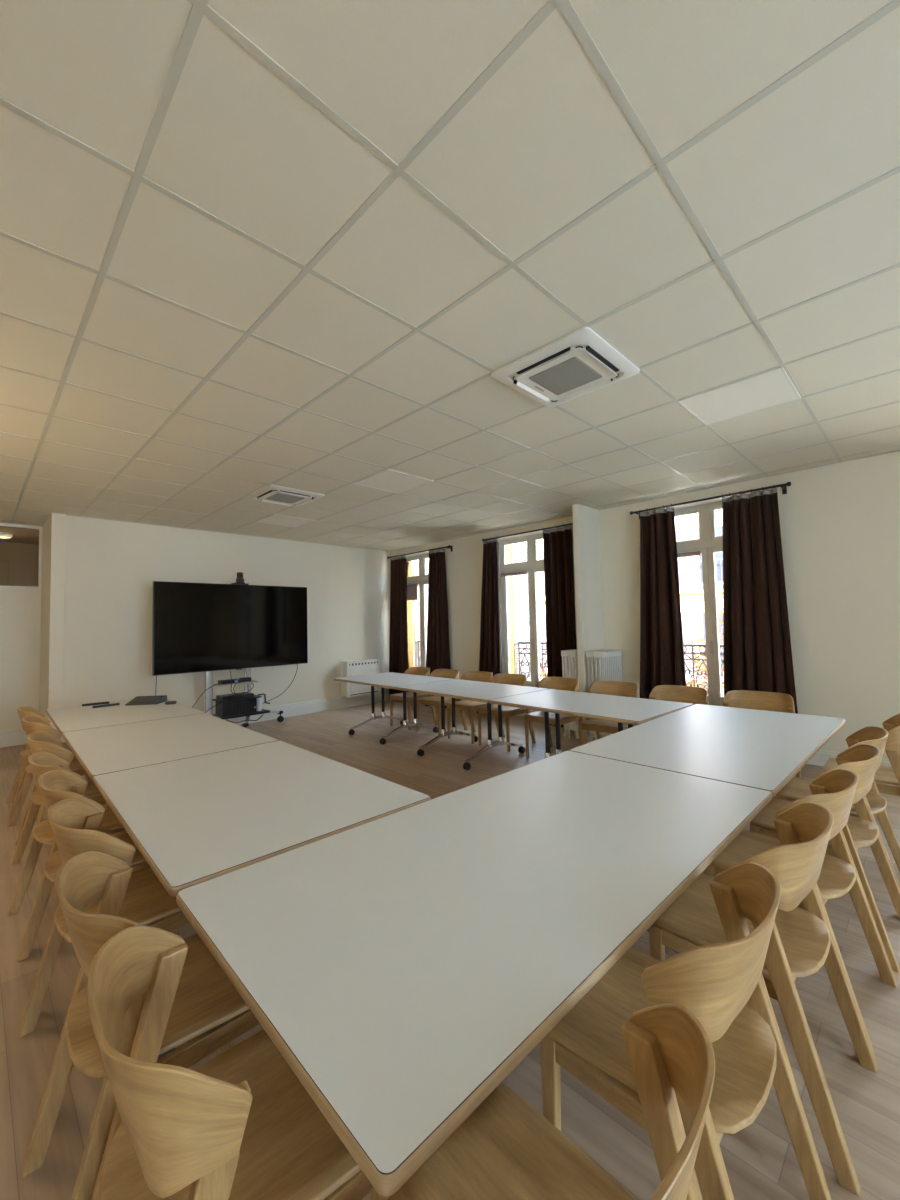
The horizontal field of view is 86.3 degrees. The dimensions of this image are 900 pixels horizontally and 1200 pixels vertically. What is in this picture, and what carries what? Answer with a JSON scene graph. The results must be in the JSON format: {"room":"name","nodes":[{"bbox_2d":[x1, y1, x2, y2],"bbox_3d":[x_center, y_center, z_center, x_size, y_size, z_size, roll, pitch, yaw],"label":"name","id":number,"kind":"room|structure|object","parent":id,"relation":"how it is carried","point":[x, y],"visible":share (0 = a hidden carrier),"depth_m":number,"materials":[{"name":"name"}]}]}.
{"room":"conference room","nodes":[
{"label":"conference room","id":0,"kind":"room"},
{"bbox_2d":[0,542,38,586],"bbox_3d":[-6.789,0.396,6.813,2.900,3.147,1.840,1,-4,-45],"label":"wall","id":1,"kind":"structure","parent":0,"point":[23,559],"depth_m":7.76,"materials":[{"name":"brown paint"}]},
{"bbox_2d":[0,561,8,585],"bbox_3d":[-7.192,0.696,7.352,0.600,2.620,0.080,1,-4,-45],"label":"door","id":2,"kind":"structure","parent":1,"relation":"in","point":[4,565],"depth_m":7.55,"materials":[{"name":"brown wood"}]},
{"bbox_2d":[0,588,40,747],"bbox_3d":[-6.365,0.416,5.877,2.180,2.997,0.080,1,-4,-45],"label":"wall","id":3,"kind":"structure","parent":0,"point":[20,608],"depth_m":6.41,"materials":[{"name":"paint"}]},
{"bbox_2d":[0,523,41,588],"bbox_3d":[-6.373,-0.600,5.925,2.040,0.860,0.045,1,-4,-45],"label":"window","id":4,"kind":"structure","parent":3,"relation":"in","point":[1,524],"depth_m":6.60,"materials":[{"name":"beige paint"}]},
{"bbox_2d":[39,513,65,740],"bbox_3d":[-5.193,0.332,6.261,0.140,3.147,1.080,1,-4,-45],"label":"wall","id":5,"kind":"structure","parent":0,"point":[54,528],"depth_m":5.92,"materials":[{"name":"paint"}]},
{"bbox_2d":[63,515,390,713],"bbox_3d":[-3.041,0.359,7.827,5.120,3.147,0.200,1,-4,-45],"label":"wall","id":6,"kind":"structure","parent":0,"point":[112,567],"depth_m":7.00,"materials":[{"name":"paint"}]},
{"bbox_2d":[62,690,389,741],"bbox_3d":[-2.929,1.822,7.678,5.120,0.205,0.020,1,-4,-45],"label":"baseboard","id":7,"kind":"structure","parent":6,"relation":"attached to","point":[302,708],"depth_m":8.24,"materials":[{"name":"beige paint"}]},
{"bbox_2d":[341,658,379,697],"bbox_3d":[-1.639,1.429,8.858,0.740,0.645,0.212,1,-4,-45],"label":"radiator","id":8,"kind":"object","parent":6,"relation":"attached to","point":[349,668],"visible":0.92,"depth_m":8.70,"materials":[{"name":"white metal"}]},
{"bbox_2d":[349,661,377,665],"bbox_3d":[-1.578,1.165,8.804,0.620,0.035,0.007,1,-4,-45],"label":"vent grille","id":9,"kind":"object","parent":8,"relation":"attached to","point":[351,663],"depth_m":8.80,"materials":[{"name":"metal"}]},
{"bbox_2d":[0,0,899,550],"bbox_3d":[-0.651,-1.375,4.063,8.050,0.262,14.570,1,-4,-45],"label":"ceiling","id":10,"kind":"structure","parent":0,"point":[545,139],"depth_m":1.89,"materials":[{"name":"tile"}]},
{"bbox_2d":[0,532,12,537],"bbox_3d":[-6.484,-0.940,6.959,0.220,0.065,0.220,1,-4,-45],"label":"light","id":11,"kind":"object","parent":10,"relation":"attached to","point":[2,534],"visible":1,"depth_m":6.92,"materials":[{"name":"beige"}]},
{"bbox_2d":[246,484,324,505],"bbox_3d":[-1.836,-1.141,5.360,0.636,0.047,0.636,1,-4,-45],"label":"air conditioner","id":12,"kind":"object","parent":10,"relation":"attached to","point":[271,493],"depth_m":5.27,"materials":[{"name":"beige plastic"}]},
{"bbox_2d":[267,493,304,503],"bbox_3d":[-1.836,-1.132,5.359,0.308,0.004,0.308,1,-4,-45],"label":"ceiling vent","id":13,"kind":"object","parent":12,"relation":"in","point":[278,497],"depth_m":5.35,"materials":[{"name":"beige plastic"}]},
{"bbox_2d":[255,514,315,526],"bbox_3d":[-2.276,-1.092,6.643,0.592,0.008,0.592,1,-4,-45],"label":"ceiling light panel","id":14,"kind":"object","parent":10,"relation":"attached to","point":[275,519],"visible":1,"depth_m":6.62,"materials":[{"name":"beige plastic"}]},
{"bbox_2d":[353,469,433,492],"bbox_3d":[-0.583,-1.214,4.947,0.592,0.008,0.592,1,-4,-45],"label":"ceiling light panel","id":15,"kind":"object","parent":10,"relation":"attached to","point":[389,480],"visible":1,"depth_m":4.92,"materials":[{"name":"beige plastic"}]},
{"bbox_2d":[0,0,899,551],"bbox_3d":[-0.244,-1.301,3.452,7.392,0.014,12.200,1,-4,-45],"label":"ceiling grid","id":16,"kind":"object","parent":10,"relation":"attached to","point":[199,8],"depth_m":2.00,"materials":[{"name":"beige metal"}]},
{"bbox_2d":[491,327,639,406],"bbox_3d":[0.682,-1.323,2.836,0.636,0.047,0.636,1,-4,-45],"label":"air conditioner","id":17,"kind":"object","parent":10,"relation":"attached to","point":[581,362],"depth_m":2.76,"materials":[{"name":"beige plastic"}]},
{"bbox_2d":[529,357,601,394],"bbox_3d":[0.683,-1.313,2.836,0.308,0.004,0.308,1,-4,-45],"label":"ceiling vent","id":18,"kind":"object","parent":17,"relation":"in","point":[569,374],"depth_m":2.82,"materials":[{"name":"beige plastic"}]},
{"bbox_2d":[678,366,800,425],"bbox_3d":[1.959,-1.356,3.250,0.592,0.008,0.592,1,-4,-45],"label":"ceiling light panel","id":19,"kind":"object","parent":10,"relation":"attached to","point":[771,388],"visible":1,"depth_m":3.22,"materials":[{"name":"beige plastic"}]},
{"bbox_2d":[0,700,899,1199],"bbox_3d":[-0.578,1.787,3.909,8.050,0.200,14.570,1,-4,-45],"label":"floor","id":20,"kind":"structure","parent":0,"point":[760,1160],"depth_m":1.71,"materials":[{"name":"brown wood"}]},
{"bbox_2d":[6,706,87,817],"bbox_3d":[-3.522,1.355,4.234,0.548,0.831,0.510,1,-4,-44],"label":"dining chair","id":21,"kind":"object","parent":20,"relation":"on","point":[25,711],"visible":0.39,"depth_m":4.21,"materials":[{"name":"brown wood"}]},
{"bbox_2d":[8,716,104,845],"bbox_3d":[-3.039,1.319,3.741,0.510,0.831,0.548,-4,-4,43],"label":"dining chair","id":22,"kind":"object","parent":20,"relation":"on","point":[32,724],"visible":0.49,"depth_m":3.67,"materials":[{"name":"brown wood"}]},
{"bbox_2d":[11,732,110,890],"bbox_3d":[-2.458,1.276,3.122,0.510,0.831,0.548,-4,-4,44],"label":"dining chair","id":23,"kind":"object","parent":20,"relation":"on","point":[37,741],"visible":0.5,"depth_m":3.08,"materials":[{"name":"brown wood"}]},
{"bbox_2d":[8,752,124,935],"bbox_3d":[-1.980,1.239,2.589,0.510,0.831,0.548,-4,-4,43],"label":"dining chair","id":24,"kind":"object","parent":20,"relation":"on","point":[40,763],"visible":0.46,"depth_m":2.57,"materials":[{"name":"brown wood"}]},
{"bbox_2d":[17,770,149,1016],"bbox_3d":[-1.612,1.212,2.218,0.548,0.831,0.510,1,-4,-44],"label":"dining chair","id":25,"kind":"object","parent":20,"relation":"on","point":[55,786],"visible":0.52,"depth_m":2.21,"materials":[{"name":"brown wood"}]},
{"bbox_2d":[19,799,189,1120],"bbox_3d":[-1.239,1.184,1.827,0.510,0.831,0.548,-4,-4,43],"label":"dining chair","id":26,"kind":"object","parent":20,"relation":"on","point":[75,824],"visible":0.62,"depth_m":1.79,"materials":[{"name":"brown wood"}]},
{"bbox_2d":[46,699,204,797],"bbox_3d":[-3.007,1.394,4.399,0.992,0.745,1.499,1,-4,-44],"label":"folding table","id":27,"kind":"object","parent":20,"relation":"on","point":[74,718],"visible":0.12,"depth_m":4.24,"materials":[{"name":"white laminate"}]},
{"bbox_2d":[82,701,108,705],"bbox_3d":[-3.554,1.042,4.818,0.224,0.024,0.026,1,-4,-42],"label":"remote control","id":28,"kind":"object","parent":27,"relation":"on","point":[107,702],"visible":1,"depth_m":4.81,"materials":[{"name":"black plastic"}]},
{"bbox_2d":[92,703,119,707],"bbox_3d":[-3.364,1.031,4.698,0.026,0.024,0.224,-4,-4,39],"label":"remote control","id":29,"kind":"object","parent":27,"relation":"on","point":[112,704],"visible":1,"depth_m":4.69,"materials":[{"name":"grey plastic"}]},
{"bbox_2d":[125,695,166,705],"bbox_3d":[-3.067,1.014,4.854,0.300,0.061,0.220,-1,-3,-7],"label":"laptop","id":30,"kind":"object","parent":27,"relation":"on","point":[138,700],"visible":1,"depth_m":4.83,"materials":[{"name":"grey metal"}]},
{"bbox_2d":[165,701,176,704],"bbox_3d":[-2.766,1.018,4.758,0.100,0.028,0.056,1,-3,-33],"label":"computer mouse","id":31,"kind":"object","parent":27,"relation":"on","point":[167,702],"visible":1,"depth_m":4.74,"materials":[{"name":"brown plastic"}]},
{"bbox_2d":[22,851,262,1199],"bbox_3d":[-0.822,1.151,1.350,0.548,0.831,0.510,1,-4,-43],"label":"dining chair","id":32,"kind":"object","parent":20,"relation":"on","point":[208,1012],"visible":0.6,"depth_m":1.28,"materials":[{"name":"brown wood"}]},
{"bbox_2d":[62,713,278,780],"bbox_3d":[-1.974,1.317,3.314,0.992,0.745,1.499,1,-4,-44],"label":"folding table","id":33,"kind":"object","parent":20,"relation":"on","point":[109,749],"visible":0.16,"depth_m":3.17,"materials":[{"name":"white laminate"}]},
{"bbox_2d":[87,925,389,1199],"bbox_3d":[-0.451,1.124,0.965,0.548,0.831,0.510,1,-4,-40],"label":"dining chair","id":34,"kind":"object","parent":20,"relation":"on","point":[241,1124],"visible":0.94,"depth_m":0.91,"materials":[{"name":"brown wood"}]},
{"bbox_2d":[205,668,283,727],"bbox_3d":[-3.061,0.907,6.785,1.734,1.949,0.610,1,-4,-45],"label":"trolley","id":35,"kind":"object","parent":20,"relation":"on","point":[209,699],"visible":0.41,"depth_m":6.67,"materials":[{"name":"grey metal"}]},
{"bbox_2d":[192,682,221,707],"bbox_3d":[-3.311,1.490,6.390,0.536,0.748,0.227,0,-3,-18],"label":"cable","id":36,"kind":"object","parent":35,"relation":"on","point":[221,682],"visible":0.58,"depth_m":6.35,"materials":[{"name":"black rubber"}]},
{"bbox_2d":[152,581,307,675],"bbox_3d":[-3.058,0.388,6.930,2.150,1.223,0.075,1,-4,-45],"label":"television","id":37,"kind":"object","parent":35,"relation":"attached to","point":[197,627],"visible":1,"depth_m":6.78,"materials":[{"name":"black"}]},
{"bbox_2d":[231,572,248,584],"bbox_3d":[-3.050,-0.311,6.975,0.220,0.175,0.112,1,-4,-45],"label":"camera","id":38,"kind":"object","parent":37,"relation":"on","point":[239,580],"visible":1,"depth_m":6.94,"materials":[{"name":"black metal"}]},
{"bbox_2d":[216,692,253,700],"bbox_3d":[-3.019,1.350,6.745,0.420,0.050,0.260,1,-4,-45],"label":"receiver","id":39,"kind":"object","parent":35,"relation":"on","point":[223,697],"visible":0.94,"depth_m":6.66,"materials":[{"name":"black"}]},
{"bbox_2d":[215,698,255,716],"bbox_3d":[-3.000,1.494,6.737,0.460,0.200,0.284,1,-4,-45],"label":"computer","id":40,"kind":"object","parent":35,"relation":"on","point":[246,706],"visible":0.92,"depth_m":6.62,"materials":[{"name":"black"}]},
{"bbox_2d":[226,701,250,714],"bbox_3d":[-2.918,1.487,6.623,0.335,0.140,0.004,1,-4,-45],"label":"vent","id":41,"kind":"object","parent":40,"relation":"attached to","point":[232,707],"depth_m":6.62,"materials":[{"name":"black"}]},
{"bbox_2d":[213,680,257,685],"bbox_3d":[-3.019,1.170,6.779,0.520,0.013,0.270,1,-4,-45],"label":"shelf","id":42,"kind":"object","parent":35,"relation":"attached to","point":[252,681],"depth_m":6.70,"materials":[{"name":"metal"}]},
{"bbox_2d":[212,695,261,701],"bbox_3d":[-2.997,1.383,6.758,0.570,0.015,0.310,1,-4,-45],"label":"shelf","id":43,"kind":"object","parent":35,"relation":"attached to","point":[255,696],"depth_m":6.64,"materials":[{"name":"black metal"}]},
{"bbox_2d":[213,709,269,719],"bbox_3d":[-3.005,1.612,6.782,0.780,0.030,0.380,1,-4,-45],"label":"shelf","id":44,"kind":"object","parent":35,"relation":"attached to","point":[262,711],"depth_m":6.69,"materials":[{"name":"black metal"}]},
{"bbox_2d":[226,714,262,722],"bbox_3d":[-2.822,1.651,6.625,0.508,0.073,0.050,1,-4,-43],"label":"cable","id":45,"kind":"object","parent":35,"relation":"hanging from","point":[262,714],"visible":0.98,"depth_m":6.60,"materials":[{"name":"black plastic"}]},
{"bbox_2d":[239,677,250,681],"bbox_3d":[-2.932,1.139,6.876,0.140,0.055,0.100,1,-4,-45],"label":"power adapter","id":46,"kind":"object","parent":35,"relation":"on","point":[244,679],"visible":0.86,"depth_m":6.84,"materials":[{"name":"black plastic"}]},
{"bbox_2d":[256,696,262,710],"bbox_3d":[-2.767,1.502,6.957,0.104,0.195,0.104,1,-4,-45],"label":"paper cup","id":47,"kind":"object","parent":35,"relation":"on","point":[258,700],"visible":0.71,"depth_m":6.92,"materials":[{"name":"white paper"}]},
{"bbox_2d":[262,665,297,703],"bbox_3d":[-2.681,1.293,7.343,0.721,0.624,0.052,1,-4,-43],"label":"cable","id":48,"kind":"object","parent":35,"relation":"attached to","point":[297,665],"visible":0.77,"depth_m":7.49,"materials":[{"name":"black rubber"}]},
{"bbox_2d":[93,741,430,1057],"bbox_3d":[-0.941,1.240,2.229,0.992,0.745,1.499,1,-4,-44],"label":"folding table","id":49,"kind":"object","parent":20,"relation":"on","point":[196,820],"visible":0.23,"depth_m":2.00,"materials":[{"name":"laminate"}]},
{"bbox_2d":[334,672,453,744],"bbox_3d":[-0.772,1.446,6.542,0.992,0.745,1.499,1,-4,-42],"label":"folding table","id":50,"kind":"object","parent":20,"relation":"on","point":[390,680],"visible":0.98,"depth_m":6.44,"materials":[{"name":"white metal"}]},
{"bbox_2d":[390,667,437,729],"bbox_3d":[-0.547,1.423,7.056,0.548,0.831,0.510,1,-4,-43],"label":"dining chair","id":51,"kind":"object","parent":20,"relation":"on","point":[424,671],"visible":0.6,"depth_m":7.02,"materials":[{"name":"brown wood"}]},
{"bbox_2d":[417,669,467,734],"bbox_3d":[-0.132,1.393,6.640,0.510,0.831,0.548,-4,-4,44],"label":"dining chair","id":52,"kind":"object","parent":20,"relation":"on","point":[434,700],"visible":0.57,"depth_m":6.59,"materials":[{"name":"brown wood"}]},
{"bbox_2d":[396,679,546,769],"bbox_3d":[0.232,1.369,5.430,0.992,0.745,1.499,1,-4,-42],"label":"folding table","id":53,"kind":"object","parent":20,"relation":"on","point":[478,691],"visible":0.9,"depth_m":5.30,"materials":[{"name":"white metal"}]},
{"bbox_2d":[447,671,498,743],"bbox_3d":[0.296,1.362,6.211,0.548,0.831,0.510,1,-4,-44],"label":"dining chair","id":54,"kind":"object","parent":20,"relation":"on","point":[469,706],"visible":0.61,"depth_m":6.18,"materials":[{"name":"brown wood"}]},
{"bbox_2d":[176,751,771,1195],"bbox_3d":[0.299,1.184,1.663,1.996,0.745,0.996,1,-4,-44],"label":"folding table","id":55,"kind":"object","parent":20,"relation":"on","point":[402,965],"visible":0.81,"depth_m":1.18,"materials":[{"name":"laminate"}]},
{"bbox_2d":[477,673,535,751],"bbox_3d":[0.669,1.335,5.838,0.510,0.831,0.548,-4,-4,43],"label":"dining chair","id":56,"kind":"object","parent":20,"relation":"on","point":[501,678],"visible":0.59,"depth_m":5.79,"materials":[{"name":"brown wood"}]},
{"bbox_2d":[387,1003,715,1199],"bbox_3d":[0.149,1.099,0.731,0.510,0.831,0.548,1,-4,-45],"label":"dining chair","id":57,"kind":"object","parent":20,"relation":"on","point":[506,1149],"visible":0.98,"depth_m":0.87,"materials":[{"name":"brown wood"}]},
{"bbox_2d":[524,677,586,755],"bbox_3d":[1.164,1.300,5.342,0.548,0.831,0.510,1,-4,-44],"label":"dining chair","id":58,"kind":"object","parent":20,"relation":"on","point":[559,683],"visible":0.63,"depth_m":5.32,"materials":[{"name":"brown wood"}]},
{"bbox_2d":[561,649,578,738],"bbox_3d":[1.675,1.203,6.263,0.532,1.100,0.234,1,-4,-45],"label":"radiator","id":59,"kind":"object","parent":20,"relation":"on","point":[569,657],"visible":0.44,"depth_m":6.13,"materials":[{"name":"white metal"}]},
{"bbox_2d":[489,689,693,757],"bbox_3d":[1.235,1.291,4.318,0.992,0.745,1.499,1,-4,-42],"label":"folding table","id":60,"kind":"object","parent":20,"relation":"on","point":[631,711],"visible":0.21,"depth_m":4.21,"materials":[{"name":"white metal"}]},
{"bbox_2d":[586,649,621,740],"bbox_3d":[1.937,1.184,6.002,0.532,1.100,0.254,1,-4,-45],"label":"radiator","id":61,"kind":"object","parent":20,"relation":"on","point":[609,668],"visible":0.4,"depth_m":5.91,"materials":[{"name":"white metal"}]},
{"bbox_2d":[579,681,638,745],"bbox_3d":[1.636,1.266,4.869,0.510,0.831,0.548,-4,-4,44],"label":"dining chair","id":62,"kind":"object","parent":20,"relation":"on","point":[617,688],"visible":0.59,"depth_m":4.92,"materials":[{"name":"brown wood"}]},
{"bbox_2d":[649,685,708,704],"bbox_3d":[2.085,1.234,4.419,0.548,0.831,0.510,1,-4,-43],"label":"dining chair","id":63,"kind":"object","parent":20,"relation":"on","point":[675,693],"visible":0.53,"depth_m":4.59,"materials":[{"name":"brown wood"}]},
{"bbox_2d":[540,862,831,1199],"bbox_3d":[0.567,1.112,1.198,0.548,0.831,0.510,-4,-4,44],"label":"dining chair","id":64,"kind":"object","parent":20,"relation":"on","point":[715,983],"visible":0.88,"depth_m":1.13,"materials":[{"name":"brown wood"}]},
{"bbox_2d":[569,704,845,797],"bbox_3d":[1.743,1.218,3.046,1.996,0.745,0.996,1,-4,-44],"label":"folding table","id":65,"kind":"object","parent":20,"relation":"on","point":[758,749],"visible":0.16,"depth_m":2.79,"materials":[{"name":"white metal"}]},
{"bbox_2d":[723,690,800,777],"bbox_3d":[2.546,1.201,3.971,0.510,0.831,0.548,-4,-4,44],"label":"dining chair","id":66,"kind":"object","parent":20,"relation":"on","point":[757,700],"visible":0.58,"depth_m":4.13,"materials":[{"name":"brown wood"}]},
{"bbox_2d":[649,803,876,1195],"bbox_3d":[1.017,1.121,1.609,0.510,0.831,0.548,1,-4,-44],"label":"dining chair","id":67,"kind":"object","parent":20,"relation":"on","point":[802,941],"visible":0.8,"depth_m":1.50,"materials":[{"name":"brown wood"}]},
{"bbox_2d":[704,769,896,1055],"bbox_3d":[1.409,1.131,1.984,0.510,0.831,0.548,1,-4,-40],"label":"dining chair","id":68,"kind":"object","parent":20,"relation":"on","point":[835,790],"visible":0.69,"depth_m":1.96,"materials":[{"name":"brown wood"}]},
{"bbox_2d":[750,744,899,972],"bbox_3d":[1.839,1.139,2.363,0.510,0.831,0.548,1,-4,-42],"label":"dining chair","id":69,"kind":"object","parent":20,"relation":"on","point":[861,831],"visible":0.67,"depth_m":2.32,"materials":[{"name":"brown wood"}]},
{"bbox_2d":[776,726,899,888],"bbox_3d":[2.208,1.148,2.723,0.548,0.831,0.510,-4,-4,44],"label":"dining chair","id":70,"kind":"object","parent":20,"relation":"on","point":[797,788],"visible":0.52,"depth_m":2.74,"materials":[{"name":"brown wood"}]},
{"bbox_2d":[822,713,899,844],"bbox_3d":[2.772,1.153,3.101,0.548,0.831,0.510,-4,-4,43],"label":"dining chair","id":71,"kind":"object","parent":20,"relation":"on","point":[885,774],"visible":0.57,"depth_m":2.91,"materials":[{"name":"brown wood"}]},
{"bbox_2d":[572,504,603,739],"bbox_3d":[1.809,0.263,6.207,0.540,2.957,0.083,1,-4,-45],"label":"wall","id":72,"kind":"structure","parent":0,"point":[586,534],"depth_m":6.12,"materials":[{"name":"paint"}]},
{"bbox_2d":[391,451,899,758],"bbox_3d":[2.943,0.121,5.788,0.470,3.147,11.550,1,-4,-45],"label":"wall","id":73,"kind":"structure","parent":0,"point":[840,522],"depth_m":4.74,"materials":[{"name":"paint"}]},
{"bbox_2d":[407,553,428,667],"bbox_3d":[-0.404,0.559,9.313,0.477,2.870,1.240,1,-4,-45],"label":"window","id":74,"kind":"structure","parent":73,"relation":"in","point":[422,579],"depth_m":9.26,"materials":[{"name":"white"}]},
{"bbox_2d":[407,583,417,600],"bbox_3d":[-0.795,-0.153,9.426,0.048,0.320,0.496,1,-4,-45],"label":"roller blind","id":75,"kind":"object","parent":74,"relation":"attached to","point":[411,588],"visible":0.61,"depth_m":9.36,"materials":[{"name":"beige fabric"}]},
{"bbox_2d":[412,561,428,666],"bbox_3d":[-0.550,0.566,10.012,0.520,2.730,0.036,1,-4,-45],"label":"window pane","id":76,"kind":"object","parent":74,"relation":"attached to","point":[414,563],"visible":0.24,"depth_m":9.88,"materials":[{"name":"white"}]},
{"bbox_2d":[387,545,452,558],"bbox_3d":[-0.579,-0.859,8.915,0.141,0.100,1.740,1,-4,-45],"label":"curtain rod","id":77,"kind":"object","parent":73,"relation":"attached to","point":[448,546],"visible":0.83,"depth_m":8.70,"materials":[{"name":"black"}]},
{"bbox_2d":[389,554,407,701],"bbox_3d":[-1.017,0.526,9.228,0.178,2.795,0.531,1,-4,-45],"label":"curtain","id":78,"kind":"object","parent":77,"relation":"hanging from","point":[398,651],"visible":0.82,"depth_m":9.17,"materials":[{"name":"brown fabric"}]},
{"bbox_2d":[425,547,450,707],"bbox_3d":[-0.229,0.470,8.446,0.544,2.796,0.179,-4,-4,43],"label":"curtain","id":79,"kind":"object","parent":77,"relation":"hanging from","point":[438,649],"visible":0.79,"depth_m":8.40,"materials":[{"name":"brown fabric"}]},
{"bbox_2d":[499,533,546,716],"bbox_3d":[1.402,0.429,7.503,0.477,2.870,1.240,1,-4,-45],"label":"window","id":80,"kind":"structure","parent":73,"relation":"in","point":[532,565],"depth_m":7.68,"materials":[{"name":"white"}]},
{"bbox_2d":[501,571,526,576],"bbox_3d":[1.008,-0.413,7.623,0.048,0.060,0.496,1,-4,-45],"label":"roller blind","id":81,"kind":"object","parent":80,"relation":"attached to","point":[522,572],"visible":1,"depth_m":7.59,"materials":[{"name":"beige fabric"}]},
{"bbox_2d":[511,545,530,680],"bbox_3d":[1.242,0.437,8.217,0.520,2.730,0.036,1,-4,-45],"label":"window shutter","id":82,"kind":"object","parent":80,"relation":"attached to","point":[515,548],"visible":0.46,"depth_m":8.18,"materials":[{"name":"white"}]},
{"bbox_2d":[482,523,572,540],"bbox_3d":[1.192,-0.986,7.141,0.141,0.100,1.780,1,-4,-45],"label":"curtain rod","id":83,"kind":"object","parent":73,"relation":"attached to","point":[569,523],"visible":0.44,"depth_m":7.09,"materials":[{"name":"black metal"}]},
{"bbox_2d":[476,536,501,715],"bbox_3d":[0.607,0.411,7.636,0.184,2.796,0.529,1,-4,-45],"label":"curtain","id":84,"kind":"object","parent":83,"relation":"hanging from","point":[490,658],"visible":0.77,"depth_m":7.55,"materials":[{"name":"brown fabric"}]},
{"bbox_2d":[543,524,576,727],"bbox_3d":[1.535,0.343,6.676,0.181,2.795,0.464,1,-4,-45],"label":"curtain","id":85,"kind":"object","parent":83,"relation":"hanging from","point":[557,542],"visible":0.76,"depth_m":6.69,"materials":[{"name":"brown fabric"}]},
{"bbox_2d":[616,649,639,697],"bbox_3d":[2.254,1.099,6.097,0.035,0.945,0.617,1,-4,-45],"label":"trim","id":86,"kind":"structure","parent":73,"relation":"attached to","point":[630,658],"depth_m":6.07,"materials":[{"name":"paint"}]},
{"bbox_2d":[674,501,723,705],"bbox_3d":[3.173,0.301,5.729,0.477,2.870,1.240,1,-4,-45],"label":"window","id":87,"kind":"structure","parent":73,"relation":"in","point":[708,544],"depth_m":5.63,"materials":[{"name":"white"}]},
{"bbox_2d":[677,551,699,557],"bbox_3d":[2.779,-0.540,5.849,0.048,0.060,0.496,1,-4,-45],"label":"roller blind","id":88,"kind":"object","parent":87,"relation":"attached to","point":[697,553],"visible":0.58,"depth_m":5.74,"materials":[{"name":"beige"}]},
{"bbox_2d":[630,482,790,518],"bbox_3d":[2.878,-1.107,5.451,0.141,0.100,1.660,1,-4,-45],"label":"curtain rod","id":89,"kind":"object","parent":73,"relation":"attached to","point":[783,486],"visible":0.93,"depth_m":5.27,"materials":[{"name":"black metal"}]},
{"bbox_2d":[639,505,686,698],"bbox_3d":[2.481,0.275,5.727,0.579,2.795,0.177,-4,-4,43],"label":"curtain","id":90,"kind":"object","parent":89,"relation":"hanging from","point":[662,660],"visible":0.77,"depth_m":5.70,"materials":[{"name":"brown fabric"}]},
{"bbox_2d":[722,485,797,713],"bbox_3d":[3.192,0.224,5.026,0.697,2.796,0.180,-4,-4,42],"label":"curtain","id":91,"kind":"object","parent":89,"relation":"hanging from","point":[756,631],"visible":0.8,"depth_m":5.01,"materials":[{"name":"brown fabric"}]},
{"bbox_2d":[806,750,890,766],"bbox_3d":[3.834,1.536,4.511,0.020,0.155,1.290,1,-4,-45],"label":"baseboard","id":92,"kind":"structure","parent":73,"relation":"attached to","point":[820,758],"depth_m":4.68,"materials":[{"name":"beige paint"}]},
{"label":"outside","id":93,"kind":"structure","parent":0,"visible":0},
{"bbox_3d":[12.596,7.097,34.905,54.550,0.200,110.000,1,-4,-45],"label":"floor","id":94,"kind":"structure","parent":93,"visible":0},
{"bbox_2d":[517,632,546,679],"bbox_3d":[2.082,3.422,16.515,4.032,5.846,5.141,-3,-3,23],"label":"street tree","id":95,"kind":"object","parent":94,"relation":"on","point":[540,646],"visible":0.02,"depth_m":15.19,"materials":[{"name":"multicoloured plant"}]},
{"bbox_2d":[412,509,723,694],"bbox_3d":[6.120,1.219,23.204,4.450,10.700,74.000,1,-4,-45],"label":"apartment building","id":96,"kind":"structure","parent":94,"relation":"on","point":[687,526],"depth_m":17.82,"materials":[{"name":"stone"}]},
{"bbox_2d":[683,614,723,693],"bbox_3d":[6.042,3.160,12.028,4.420,5.749,4.222,1,-4,-45],"label":"street tree","id":97,"kind":"object","parent":94,"relation":"on","point":[719,615],"visible":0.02,"depth_m":12.28,"materials":[{"name":"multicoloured plant"}]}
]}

